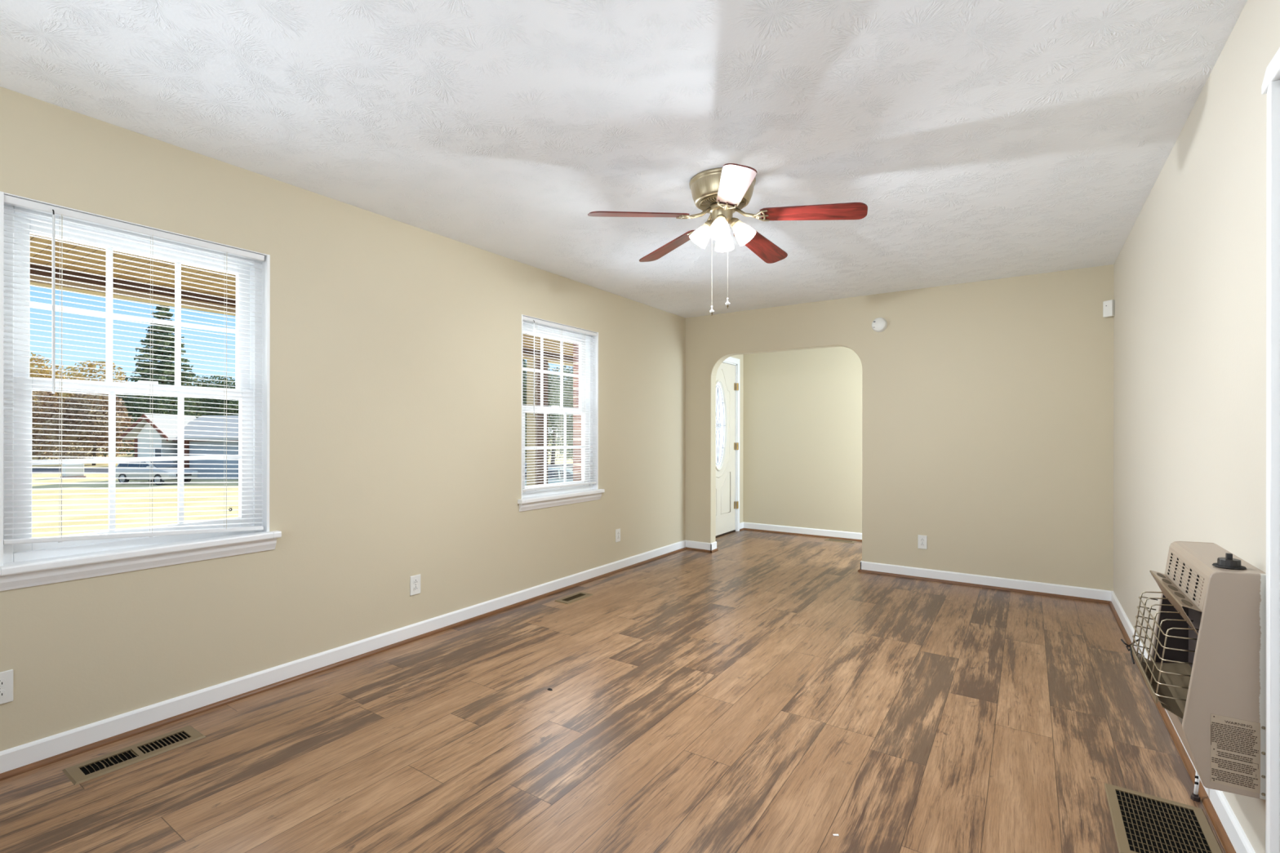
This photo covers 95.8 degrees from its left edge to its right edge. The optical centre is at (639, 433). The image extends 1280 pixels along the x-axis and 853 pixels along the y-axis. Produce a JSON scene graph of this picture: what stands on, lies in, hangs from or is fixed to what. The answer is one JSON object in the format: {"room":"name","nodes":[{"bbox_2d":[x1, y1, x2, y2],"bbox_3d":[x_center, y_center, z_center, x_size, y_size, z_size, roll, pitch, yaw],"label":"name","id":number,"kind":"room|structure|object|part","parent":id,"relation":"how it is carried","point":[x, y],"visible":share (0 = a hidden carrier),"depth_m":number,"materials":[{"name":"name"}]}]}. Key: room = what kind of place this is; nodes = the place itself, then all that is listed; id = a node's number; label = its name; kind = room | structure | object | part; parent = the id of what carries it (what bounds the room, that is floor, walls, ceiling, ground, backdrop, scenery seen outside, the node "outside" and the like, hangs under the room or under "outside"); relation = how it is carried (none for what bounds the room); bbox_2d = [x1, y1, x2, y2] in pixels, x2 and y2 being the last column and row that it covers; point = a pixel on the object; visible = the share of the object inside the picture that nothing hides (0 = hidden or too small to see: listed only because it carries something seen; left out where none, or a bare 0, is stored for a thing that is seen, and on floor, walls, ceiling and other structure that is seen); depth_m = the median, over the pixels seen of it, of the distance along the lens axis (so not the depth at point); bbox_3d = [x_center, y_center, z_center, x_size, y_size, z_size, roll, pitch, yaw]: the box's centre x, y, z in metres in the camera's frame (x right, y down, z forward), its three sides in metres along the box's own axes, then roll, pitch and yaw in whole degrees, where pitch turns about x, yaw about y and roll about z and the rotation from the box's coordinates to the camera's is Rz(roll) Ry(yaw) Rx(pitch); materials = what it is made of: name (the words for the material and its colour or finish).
{"room":"empty living room","nodes":[
{"label":"empty living room","id":0,"kind":"room"},
{"bbox_2d":[0,86,743,751],"bbox_3d":[-1.074,-0.002,3.942,0.150,2.440,8.590,0,0,34],"label":"wall","id":1,"kind":"structure","parent":0,"point":[395,389],"depth_m":3.08,"materials":[{"name":"beige paint"}]},
{"bbox_2d":[0,669,13,704],"bbox_3d":[-2.258,0.900,2.037,0.008,0.114,0.070,0,0,34],"label":"wall outlet","id":2,"kind":"object","parent":1,"relation":"attached to","point":[6,677],"visible":1,"depth_m":2.05,"materials":[{"name":"white plastic"}]},
{"bbox_2d":[0,689,5,697],"bbox_3d":[-2.256,0.920,2.036,0.004,0.027,0.033,0,0,34],"label":"receptacle","id":3,"kind":"object","parent":2,"relation":"attached to","point":[2,692],"depth_m":2.04,"materials":[{"name":"white plastic"}]},
{"bbox_2d":[0,679,5,687],"bbox_3d":[-2.256,0.881,2.036,0.004,0.027,0.033,0,0,34],"label":"receptacle","id":4,"kind":"object","parent":2,"relation":"attached to","point":[2,682],"depth_m":2.04,"materials":[{"name":"white plastic"}]},
{"bbox_2d":[0,191,281,591],"bbox_3d":[-2.058,-0.148,2.431,0.188,1.411,0.948,0,0,34],"label":"window","id":5,"kind":"structure","parent":1,"relation":"in","point":[34,564],"depth_m":2.35,"materials":[{"name":"white paint"}]},
{"bbox_3d":[-2.111,-0.485,2.467,0.030,0.647,0.794,0,0,34],"label":"sash","id":6,"kind":"part","parent":5,"relation":"part of","materials":[{"name":"white plastic"}]},
{"bbox_3d":[-2.081,0.116,2.446,0.033,0.650,0.794,0,0,34],"label":"sash","id":7,"kind":"part","parent":5,"relation":"part of","materials":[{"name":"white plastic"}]},
{"bbox_2d":[29,248,237,385],"bbox_3d":[-2.111,-0.480,2.467,0.012,0.552,0.690,0,0,34],"label":"grille","id":8,"kind":"object","parent":5,"relation":"attached to","point":[108,367],"depth_m":2.50,"materials":[{"name":"white plastic"}]},
{"bbox_2d":[3,194,264,545],"bbox_3d":[-2.028,-0.194,2.404,0.042,1.307,0.843,0,0,34],"label":"mini blind","id":9,"kind":"object","parent":5,"relation":"attached to","point":[8,200],"visible":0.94,"depth_m":2.33,"materials":[{"name":"white plastic"}]},
{"bbox_3d":[-2.184,-0.215,2.183,0.027,1.225,0.005,0,0,34],"label":"ladder cord","id":10,"kind":"part","parent":9,"relation":"part of","materials":[{"name":"white fabric"}]},
{"bbox_3d":[-2.035,0.419,2.408,0.028,0.081,0.839,0,0,34],"label":"rail","id":11,"kind":"part","parent":9,"relation":"part of","materials":[{"name":"white plastic"}]},
{"bbox_3d":[-2.032,-0.205,2.409,0.027,1.246,0.005,0,0,34],"label":"ladder cord","id":12,"kind":"part","parent":9,"relation":"part of","materials":[{"name":"white fabric"}]},
{"bbox_3d":[-1.883,-0.195,2.631,0.027,1.266,0.005,0,0,34],"label":"ladder cord","id":13,"kind":"part","parent":9,"relation":"part of","materials":[{"name":"white fabric"}]},
{"bbox_2d":[31,391,240,531],"bbox_3d":[-2.081,0.115,2.446,0.012,0.563,0.690,0,0,34],"label":"grille","id":14,"kind":"object","parent":5,"relation":"attached to","point":[190,394],"depth_m":2.49,"materials":[{"name":"white plastic"}]},
{"bbox_2d":[0,540,685,773],"bbox_3d":[-1.426,1.171,3.274,0.013,0.092,6.850,0,0,34],"label":"baseboard","id":15,"kind":"structure","parent":1,"relation":"attached to","point":[15,757],"depth_m":2.73,"materials":[{"name":"white paint"}]},
{"bbox_2d":[0,546,685,781],"bbox_3d":[-1.414,1.208,3.265,0.016,0.019,6.850,0,0,34],"label":"trim","id":16,"kind":"structure","parent":1,"relation":"attached to","point":[11,773],"depth_m":2.72,"materials":[{"name":"brown wood"}]},
{"bbox_2d":[409,574,420,595],"bbox_3d":[-1.328,0.898,3.423,0.008,0.114,0.070,0,0,34],"label":"wall outlet","id":17,"kind":"object","parent":1,"relation":"attached to","point":[415,580],"visible":1,"depth_m":3.42,"materials":[{"name":"white plastic"}]},
{"bbox_2d":[413,586,417,591],"bbox_3d":[-1.327,0.917,3.422,0.004,0.027,0.033,0,0,34],"label":"receptacle","id":18,"kind":"object","parent":17,"relation":"attached to","point":[415,588],"depth_m":3.42,"materials":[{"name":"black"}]},
{"bbox_2d":[413,579,417,584],"bbox_3d":[-1.327,0.878,3.422,0.004,0.027,0.033,0,0,34],"label":"receptacle","id":19,"kind":"object","parent":17,"relation":"attached to","point":[415,581],"depth_m":3.42,"materials":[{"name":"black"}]},
{"bbox_2d":[517,314,604,511],"bbox_3d":[-0.643,-0.146,4.540,0.188,1.411,0.962,0,0,34],"label":"window","id":20,"kind":"structure","parent":1,"relation":"in","point":[552,497],"depth_m":4.68,"materials":[{"name":"white paint"}]},
{"bbox_2d":[522,335,580,407],"bbox_3d":[-0.696,-0.477,4.576,0.012,0.552,0.690,0,0,34],"label":"grille","id":21,"kind":"object","parent":20,"relation":"attached to","point":[562,374],"depth_m":4.66,"materials":[{"name":"white plastic"}]},
{"bbox_2d":[524,412,583,484],"bbox_3d":[-0.666,0.117,4.556,0.012,0.563,0.690,0,0,34],"label":"grille","id":22,"kind":"object","parent":20,"relation":"attached to","point":[544,446],"depth_m":4.64,"materials":[{"name":"white plastic"}]},
{"bbox_3d":[-0.696,-0.483,4.576,0.030,0.647,0.808,0,0,34],"label":"sash","id":23,"kind":"part","parent":20,"relation":"part of","materials":[{"name":"white plastic"}]},
{"bbox_3d":[-0.666,0.119,4.556,0.033,0.650,0.808,0,0,34],"label":"sash","id":24,"kind":"part","parent":20,"relation":"part of","materials":[{"name":"white plastic"}]},
{"bbox_2d":[522,315,596,491],"bbox_3d":[-0.609,-0.209,4.519,0.042,1.272,0.858,0,0,34],"label":"mini blind","id":25,"kind":"object","parent":20,"relation":"attached to","point":[525,318],"visible":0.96,"depth_m":4.46,"materials":[{"name":"white plastic"}]},
{"bbox_3d":[-0.616,0.412,4.523,0.028,0.023,0.854,0,0,34],"label":"rail","id":26,"kind":"part","parent":25,"relation":"part of","materials":[{"name":"white plastic"}]},
{"bbox_3d":[-0.459,-0.206,4.754,0.027,1.238,0.005,0,0,34],"label":"ladder cord","id":27,"kind":"part","parent":25,"relation":"part of","materials":[{"name":"beige plastic"}]},
{"bbox_2d":[615,528,620,542],"bbox_3d":[-0.194,0.903,5.114,0.008,0.114,0.070,0,0,34],"label":"wall outlet","id":28,"kind":"object","parent":1,"relation":"attached to","point":[617,531],"visible":1,"depth_m":5.10,"materials":[{"name":"white plastic"}]},
{"bbox_2d":[715,356,739,537],"bbox_3d":[0.898,0.146,6.838,0.198,2.150,1.068,0,0,34],"label":"door","id":29,"kind":"structure","parent":1,"relation":"in","point":[727,376],"depth_m":7.02,"materials":[{"name":"white paint"}]},
{"bbox_3d":[0.913,-0.094,6.823,0.006,1.030,0.400,0,0,34],"label":"oval glass","id":30,"kind":"part","parent":29,"relation":"part of","materials":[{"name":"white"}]},
{"bbox_3d":[0.930,-0.094,6.812,0.026,1.080,0.450,0,0,34],"label":"oval moulding","id":31,"kind":"part","parent":29,"relation":"part of","materials":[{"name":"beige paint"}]},
{"bbox_3d":[0.928,0.098,6.813,0.013,1.736,0.635,0,0,34],"label":"panel moulding","id":32,"kind":"part","parent":29,"relation":"part of","materials":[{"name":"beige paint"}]},
{"bbox_3d":[0.947,0.146,6.805,0.017,2.150,1.068,0,0,34],"label":"casing","id":33,"kind":"part","parent":29,"relation":"part of","materials":[{"name":"white paint"}]},
{"bbox_2d":[739,522,743,528],"bbox_3d":[1.280,1.176,7.307,0.013,0.092,0.135,0,0,34],"label":"baseboard","id":34,"kind":"structure","parent":1,"relation":"attached to","point":[741,524],"depth_m":7.30,"materials":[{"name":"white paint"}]},
{"bbox_2d":[573,342,582,480],"bbox_3d":[-2.024,0.867,2.772,0.118,4.500,14.350,0,0,34],"label":"brick wall","id":35,"kind":"structure","parent":0,"point":[577,422],"depth_m":5.00,"materials":[{"name":"red brick"}]},
{"bbox_2d":[0,529,1226,852],"bbox_3d":[0.433,1.280,2.930,3.803,0.120,8.590,0,0,34],"label":"floor","id":36,"kind":"structure","parent":0,"point":[762,691],"depth_m":2.34,"materials":[{"name":"laminate"}]},
{"bbox_2d":[62,725,205,785],"bbox_3d":[-1.911,1.214,2.201,0.158,0.006,0.385,0,0,34],"label":"floor vent","id":37,"kind":"object","parent":36,"relation":"in","point":[98,766],"visible":1,"depth_m":2.18,"materials":[{"name":"beige metal"}]},
{"bbox_2d":[554,591,592,604],"bbox_3d":[-0.488,1.216,4.279,0.130,0.006,0.290,0,0,34],"label":"floor vent","id":38,"kind":"object","parent":36,"relation":"in","point":[578,596],"visible":1,"depth_m":4.26,"materials":[{"name":"brown metal"}]},
{"bbox_2d":[824,538,856,543],"bbox_3d":[2.274,1.220,6.565,0.330,0.006,0.130,0,0,34],"label":"floor vent","id":39,"kind":"object","parent":36,"relation":"in","point":[828,540],"visible":1,"depth_m":6.55,"materials":[{"name":"beige metal"}]},
{"bbox_2d":[1104,783,1222,852],"bbox_3d":[1.610,1.220,1.779,0.251,0.005,0.406,0,0,34],"label":"floor vent","id":40,"kind":"object","parent":36,"relation":"in","point":[1143,823],"visible":1,"depth_m":1.80,"materials":[{"name":"beige metal"}]},
{"bbox_2d":[0,0,1247,318],"bbox_3d":[0.391,-1.270,2.960,3.913,0.100,8.590,0,0,34],"label":"ceiling","id":41,"kind":"structure","parent":0,"point":[979,140],"depth_m":2.17,"materials":[{"name":"white paint"}]},
{"bbox_2d":[587,163,867,315],"bbox_3d":[0.432,-0.897,2.836,1.264,0.645,1.231,0,0,34],"label":"ceiling fan","id":42,"kind":"object","parent":41,"relation":"hanging from","point":[724,191],"visible":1,"depth_m":2.72,"materials":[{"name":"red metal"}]},
{"bbox_3d":[-0.005,-1.018,2.692,0.475,0.006,0.132,-5,14,-16],"label":"blade","id":43,"kind":"part","parent":42,"relation":"part of","materials":[{"name":"brown wood"}]},
{"bbox_3d":[0.163,-1.018,3.157,0.132,0.006,0.475,-14,3,-34],"label":"blade","id":44,"kind":"part","parent":42,"relation":"part of","materials":[{"name":"brown wood"}]},
{"bbox_3d":[0.309,-0.975,2.831,0.098,0.100,0.098,39,9,11],"label":"lamp shade","id":45,"kind":"part","parent":42,"relation":"part of","materials":[{"name":"white glass"}]},
{"bbox_3d":[0.377,-0.975,2.719,0.098,0.100,0.098,0,-38,14],"label":"lamp shade","id":46,"kind":"part","parent":42,"relation":"part of","materials":[{"name":"white glass"}]},
{"bbox_3d":[0.378,-0.983,2.725,0.042,0.064,0.042,0,-38,14],"label":"bulb","id":47,"kind":"part","parent":42,"relation":"part of","materials":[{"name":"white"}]},
{"bbox_3d":[0.421,-0.975,2.899,0.098,0.100,0.098,0,38,14],"label":"lamp shade","id":48,"kind":"part","parent":42,"relation":"part of","materials":[{"name":"white glass"}]},
{"bbox_3d":[0.414,-0.836,2.737,0.001,0.398,0.009,0,0,-12],"label":"pull chain","id":49,"kind":"part","parent":42,"relation":"part of","materials":[{"name":"silver metal"}]},
{"bbox_3d":[0.386,-1.017,2.388,0.132,0.006,0.475,12,5,1],"label":"blade","id":50,"kind":"part","parent":42,"relation":"part of","materials":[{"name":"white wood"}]},
{"bbox_3d":[0.489,-0.975,2.787,0.098,0.100,0.098,-39,-9,11],"label":"lamp shade","id":51,"kind":"part","parent":42,"relation":"part of","materials":[{"name":"white glass"}]},
{"bbox_3d":[0.657,-1.017,3.141,0.132,0.006,0.475,-15,-14,36],"label":"blade","id":52,"kind":"part","parent":42,"relation":"part of","materials":[{"name":"red wood"}]},
{"bbox_3d":[0.795,-1.017,2.666,0.475,0.006,0.132,6,-10,20],"label":"blade","id":53,"kind":"part","parent":42,"relation":"part of","materials":[{"name":"red wood"}]},
{"bbox_2d":[742,346,862,533],"bbox_3d":[2.760,0.004,6.470,3.400,2.440,0.120,0,0,34],"label":"wall","id":54,"kind":"structure","parent":0,"point":[802,409],"depth_m":6.93,"materials":[{"name":"beige paint"}]},
{"bbox_2d":[743,522,862,539],"bbox_3d":[2.721,1.178,6.414,3.400,0.092,0.013,0,0,34],"label":"baseboard","id":55,"kind":"structure","parent":54,"relation":"attached to","point":[856,535],"depth_m":6.91,"materials":[{"name":"white paint"}]},
{"bbox_2d":[743,528,862,542],"bbox_3d":[2.712,1.214,6.402,3.400,0.019,0.016,0,0,34],"label":"trim","id":56,"kind":"structure","parent":54,"relation":"attached to","point":[748,529],"depth_m":6.90,"materials":[{"name":"brown wood"}]},
{"bbox_2d":[684,264,1113,591],"bbox_3d":[1.974,0.003,5.188,3.623,2.480,0.115,0,0,34],"label":"wall","id":57,"kind":"structure","parent":0,"point":[988,405],"depth_m":4.66,"materials":[{"name":"beige paint"}]},
{"bbox_2d":[685,540,716,550],"bbox_3d":[0.637,1.175,6.076,0.316,0.091,0.128,0,0,34],"label":"baseboard","id":58,"kind":"structure","parent":57,"relation":"attached to","point":[689,544],"depth_m":6.01,"materials":[{"name":"white paint"}]},
{"bbox_2d":[685,546,718,552],"bbox_3d":[0.639,1.211,6.065,0.332,0.019,0.144,0,0,34],"label":"trim","id":59,"kind":"structure","parent":57,"relation":"attached to","point":[689,548],"depth_m":5.99,"materials":[{"name":"brown wood"}]},
{"bbox_2d":[871,317,887,332],"bbox_3d":[2.078,-0.945,5.027,0.128,0.128,0.038,0,0,34],"label":"smoke detector","id":60,"kind":"object","parent":57,"relation":"attached to","point":[879,324],"visible":1,"depth_m":5.01,"materials":[{"name":"white plastic"}]},
{"bbox_2d":[917,534,927,549],"bbox_3d":[2.368,0.912,4.849,0.070,0.114,0.008,0,0,34],"label":"wall outlet","id":61,"kind":"object","parent":57,"relation":"attached to","point":[922,540],"visible":1,"depth_m":4.85,"materials":[{"name":"white plastic"}]},
{"bbox_2d":[857,568,1111,604],"bbox_3d":[2.696,1.214,4.685,1.760,0.019,0.144,0,0,34],"label":"trim","id":62,"kind":"structure","parent":57,"relation":"attached to","point":[859,570],"depth_m":4.56,"materials":[{"name":"brown wood"}]},
{"bbox_2d":[860,560,1111,600],"bbox_3d":[2.707,1.178,4.687,1.744,0.091,0.128,0,0,34],"label":"baseboard","id":63,"kind":"structure","parent":57,"relation":"attached to","point":[1100,594],"depth_m":4.56,"materials":[{"name":"white paint"}]},
{"bbox_2d":[1113,0,1279,852],"bbox_3d":[1.545,0.002,1.279,0.120,2.440,7.086,0,0,34],"label":"wall","id":64,"kind":"structure","parent":0,"point":[1189,273],"depth_m":2.05,"materials":[{"name":"beige paint"}]},
{"bbox_2d":[1102,299,1114,317],"bbox_3d":[3.373,-0.893,4.149,0.063,0.116,0.064,0,0,-18],"label":"sensor","id":65,"kind":"object","parent":64,"relation":"attached to","point":[1108,305],"visible":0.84,"depth_m":4.13,"materials":[{"name":"white plastic"}]},
{"bbox_2d":[1108,601,1235,852],"bbox_3d":[2.483,1.214,2.825,0.016,0.019,3.240,0,0,34],"label":"trim","id":66,"kind":"structure","parent":64,"relation":"attached to","point":[1219,828],"depth_m":2.09,"materials":[{"name":"brown wood"}]},
{"bbox_2d":[1111,591,1255,852],"bbox_3d":[2.495,1.178,2.817,0.013,0.092,3.240,0,0,34],"label":"baseboard","id":67,"kind":"structure","parent":64,"relation":"attached to","point":[1234,831],"depth_m":1.78,"materials":[{"name":"white paint"}]},
{"bbox_2d":[1120,541,1266,799],"bbox_3d":[1.647,0.634,1.755,0.240,0.618,0.529,0,0,34],"label":"wall heater","id":68,"kind":"object","parent":64,"relation":"attached to","point":[1206,667],"visible":0.99,"depth_m":1.53,"materials":[{"name":"beige metal"}]},
{"bbox_2d":[1149,570,1201,635],"bbox_3d":[1.629,0.508,1.769,0.043,0.077,0.494,0,0,34],"label":"hood","id":69,"kind":"object","parent":68,"relation":"attached to","point":[1172,589],"depth_m":1.73,"materials":[{"name":"brown metal"}]},
{"bbox_3d":[1.822,0.652,1.948,0.163,0.583,0.014,0,0,34],"label":"panel","id":70,"kind":"part","parent":68,"relation":"part of","materials":[{"name":"beige metal"}]},
{"bbox_2d":[1190,770,1200,802],"bbox_3d":[1.854,1.077,1.925,0.032,0.290,0.026,0,0,34],"label":"gas line","id":71,"kind":"object","parent":68,"relation":"attached to","point":[1194,796],"visible":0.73,"depth_m":1.92,"materials":[{"name":"white paint"}]},
{"bbox_3d":[1.537,0.652,1.522,0.163,0.583,0.014,0,0,34],"label":"panel","id":72,"kind":"part","parent":68,"relation":"part of","materials":[{"name":"beige metal"}]},
{"bbox_3d":[1.595,0.359,1.566,0.066,0.004,0.066,0,0,29],"label":"knob plate","id":73,"kind":"part","parent":68,"relation":"part of","materials":[{"name":"black metal"}]},
{"bbox_3d":[1.595,0.349,1.566,0.047,0.018,0.046,0,0,34],"label":"control knob","id":74,"kind":"part","parent":68,"relation":"part of","materials":[{"name":"black plastic"}]},
{"bbox_2d":[1210,715,1258,788],"bbox_3d":[1.547,0.832,1.506,0.088,0.171,0.001,0,0,34],"label":"print","id":75,"kind":"object","parent":68,"relation":"attached to","point":[1234,740],"depth_m":1.51,"materials":[{"name":"brown paper"}]},
{"bbox_2d":[1261,47,1279,852],"bbox_3d":[1.348,0.145,1.013,0.150,2.153,1.021,0,0,34],"label":"door","id":76,"kind":"structure","parent":64,"relation":"in","point":[1270,86],"depth_m":1.41,"materials":[{"name":"white paint"}]},
{"label":"outside","id":77,"kind":"structure","parent":0,"visible":0},
{"bbox_2d":[31,437,573,537],"bbox_3d":[-108.602,3.196,133.062,317.400,0.500,540.000,0,0,34],"label":"lawn","id":78,"kind":"structure","parent":77,"point":[570,460],"depth_m":26.12,"materials":[{"name":"yellow plant"}]},
{"bbox_2d":[29,352,86,437],"bbox_3d":[-98.629,-4.891,92.742,15.183,15.958,15.685,0,0,34],"label":"autumn tree","id":79,"kind":"object","parent":78,"relation":"on","point":[32,365],"visible":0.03,"depth_m":92.44,"materials":[{"name":"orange plant"}]},
{"bbox_2d":[31,391,88,456],"bbox_3d":[-72.020,-1.055,68.694,10.412,8.345,11.047,0,0,34],"label":"tree","id":80,"kind":"object","parent":78,"relation":"on","point":[38,393],"visible":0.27,"depth_m":67.40,"materials":[{"name":"brown plant"}]},
{"bbox_2d":[60,463,85,477],"bbox_3d":[-38.895,2.583,39.698,0.900,0.950,1.100,0,0,34],"label":"utility box","id":81,"kind":"object","parent":78,"relation":"on","point":[64,470],"visible":0.9,"depth_m":39.46,"materials":[{"name":"white metal"}]},
{"bbox_2d":[32,360,128,453],"bbox_3d":[-75.942,-3.425,80.703,12.310,13.089,13.279,0,0,34],"label":"autumn tree","id":82,"kind":"object","parent":78,"relation":"on","point":[121,378],"visible":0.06,"depth_m":79.04,"materials":[{"name":"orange plant"}]},
{"bbox_2d":[31,392,134,465],"bbox_3d":[-52.224,-0.516,54.460,7.063,7.327,8.135,0,0,-24],"label":"tree","id":83,"kind":"object","parent":78,"relation":"on","point":[78,395],"visible":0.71,"depth_m":52.94,"materials":[{"name":"brown plant"}]},
{"bbox_2d":[105,394,170,452],"bbox_3d":[-55.864,-1.290,63.857,7.789,8.871,6.371,0,0,34],"label":"tree","id":84,"kind":"object","parent":78,"relation":"on","point":[135,399],"visible":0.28,"depth_m":62.89,"materials":[{"name":"green plant"}]},
{"bbox_2d":[100,305,201,456],"bbox_3d":[-61.718,-7.160,74.582,12.167,20.562,12.399,0,0,34],"label":"evergreen tree","id":85,"kind":"object","parent":78,"relation":"on","point":[166,378],"visible":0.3,"depth_m":73.48,"materials":[{"name":"green plant"}]},
{"bbox_2d":[115,461,197,484],"bbox_3d":[-29.708,2.322,35.458,4.542,1.500,1.960,0,0,14],"label":"parked car","id":86,"kind":"object","parent":78,"relation":"on","point":[119,465],"visible":0.62,"depth_m":34.75,"materials":[{"name":"silver metal"}]},
{"bbox_2d":[119,413,239,479],"bbox_3d":[-26.239,0.898,41.396,14.850,4.360,8.020,0,0,0],"label":"house","id":87,"kind":"structure","parent":78,"relation":"on","point":[154,416],"depth_m":38.70,"materials":[{"name":"grey"}]},
{"bbox_3d":[-32.112,-0.372,37.426,3.100,1.720,0.080,0,0,0],"label":"rake trim","id":88,"kind":"part","parent":87,"relation":"part of","materials":[{"name":"brown"}]},
{"bbox_3d":[-25.013,0.445,38.421,12.000,0.170,0.130,0,0,0],"label":"eave trim","id":89,"kind":"part","parent":87,"relation":"part of","materials":[{"name":"brown"}]},
{"bbox_2d":[158,375,235,416],"bbox_3d":[-87.686,-4.180,117.738,18.356,14.567,18.654,0,0,34],"label":"tree","id":90,"kind":"object","parent":78,"relation":"on","point":[197,376],"visible":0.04,"depth_m":114.68,"materials":[{"name":"green plant"}]},
{"bbox_2d":[169,375,239,417],"bbox_3d":[-44.019,-1.448,60.194,6.283,9.224,7.385,0,0,4],"label":"tree","id":91,"kind":"object","parent":78,"relation":"on","point":[236,403],"visible":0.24,"depth_m":59.03,"materials":[{"name":"green plant"}]},
{"bbox_2d":[522,359,566,462],"bbox_3d":[-8.220,-1.261,43.508,5.347,8.967,6.127,0,0,-12],"label":"leafy tree","id":92,"kind":"object","parent":78,"relation":"on","point":[550,393],"visible":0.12,"depth_m":42.17,"materials":[{"name":"green plant"}]},
{"bbox_2d":[523,363,573,464],"bbox_3d":[-9.018,-1.938,56.824,8.322,10.322,5.692,0,0,-33],"label":"leafy tree","id":93,"kind":"object","parent":78,"relation":"on","point":[553,459],"visible":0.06,"depth_m":56.23,"materials":[{"name":"green plant"}]},
{"bbox_2d":[524,466,573,485],"bbox_3d":[-3.495,2.364,27.142,4.542,1.500,1.960,0,0,-1],"label":"parked car","id":94,"kind":"object","parent":78,"relation":"on","point":[548,468],"visible":0.02,"depth_m":26.38,"materials":[{"name":"white paint"}]},
{"bbox_2d":[548,368,573,459],"bbox_3d":[-3.631,-0.359,34.879,3.681,7.172,3.815,0,0,37],"label":"leafy tree","id":95,"kind":"object","parent":78,"relation":"on","point":[569,427],"visible":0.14,"depth_m":34.20,"materials":[{"name":"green plant"}]},
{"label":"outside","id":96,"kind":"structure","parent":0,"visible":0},
{"bbox_3d":[-2.861,1.425,3.724,2.329,0.180,15.000,0,0,34],"label":"floor","id":97,"kind":"structure","parent":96,"visible":0},
{"bbox_2d":[526,358,547,486],"bbox_3d":[-1.389,0.170,7.825,0.200,2.335,0.210,0,0,34],"label":"porch post","id":98,"kind":"object","parent":97,"relation":"on","point":[537,431],"visible":0.32,"depth_m":7.74,"materials":[{"name":"beige wood"}]},
{"bbox_2d":[30,264,573,366],"bbox_3d":[-3.772,-1.059,4.338,0.145,0.115,15.000,0,0,34],"label":"beam","id":99,"kind":"structure","parent":98,"relation":"on","point":[32,271],"depth_m":4.32,"materials":[{"name":"brown"}]},
{"bbox_2d":[30,233,573,356],"bbox_3d":[-2.865,-1.160,3.729,2.349,0.090,15.000,0,0,34],"label":"ceiling","id":100,"kind":"structure","parent":99,"relation":"on","point":[32,238],"depth_m":3.95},
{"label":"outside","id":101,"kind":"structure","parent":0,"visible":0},
{"bbox_2d":[31,463,573,472],"bbox_3d":[-27.178,3.056,50.871,119.589,0.040,119.589,0,0,34],"label":"road","id":102,"kind":"structure","parent":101,"point":[51,469],"depth_m":47.60,"materials":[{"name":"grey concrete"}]}
]}

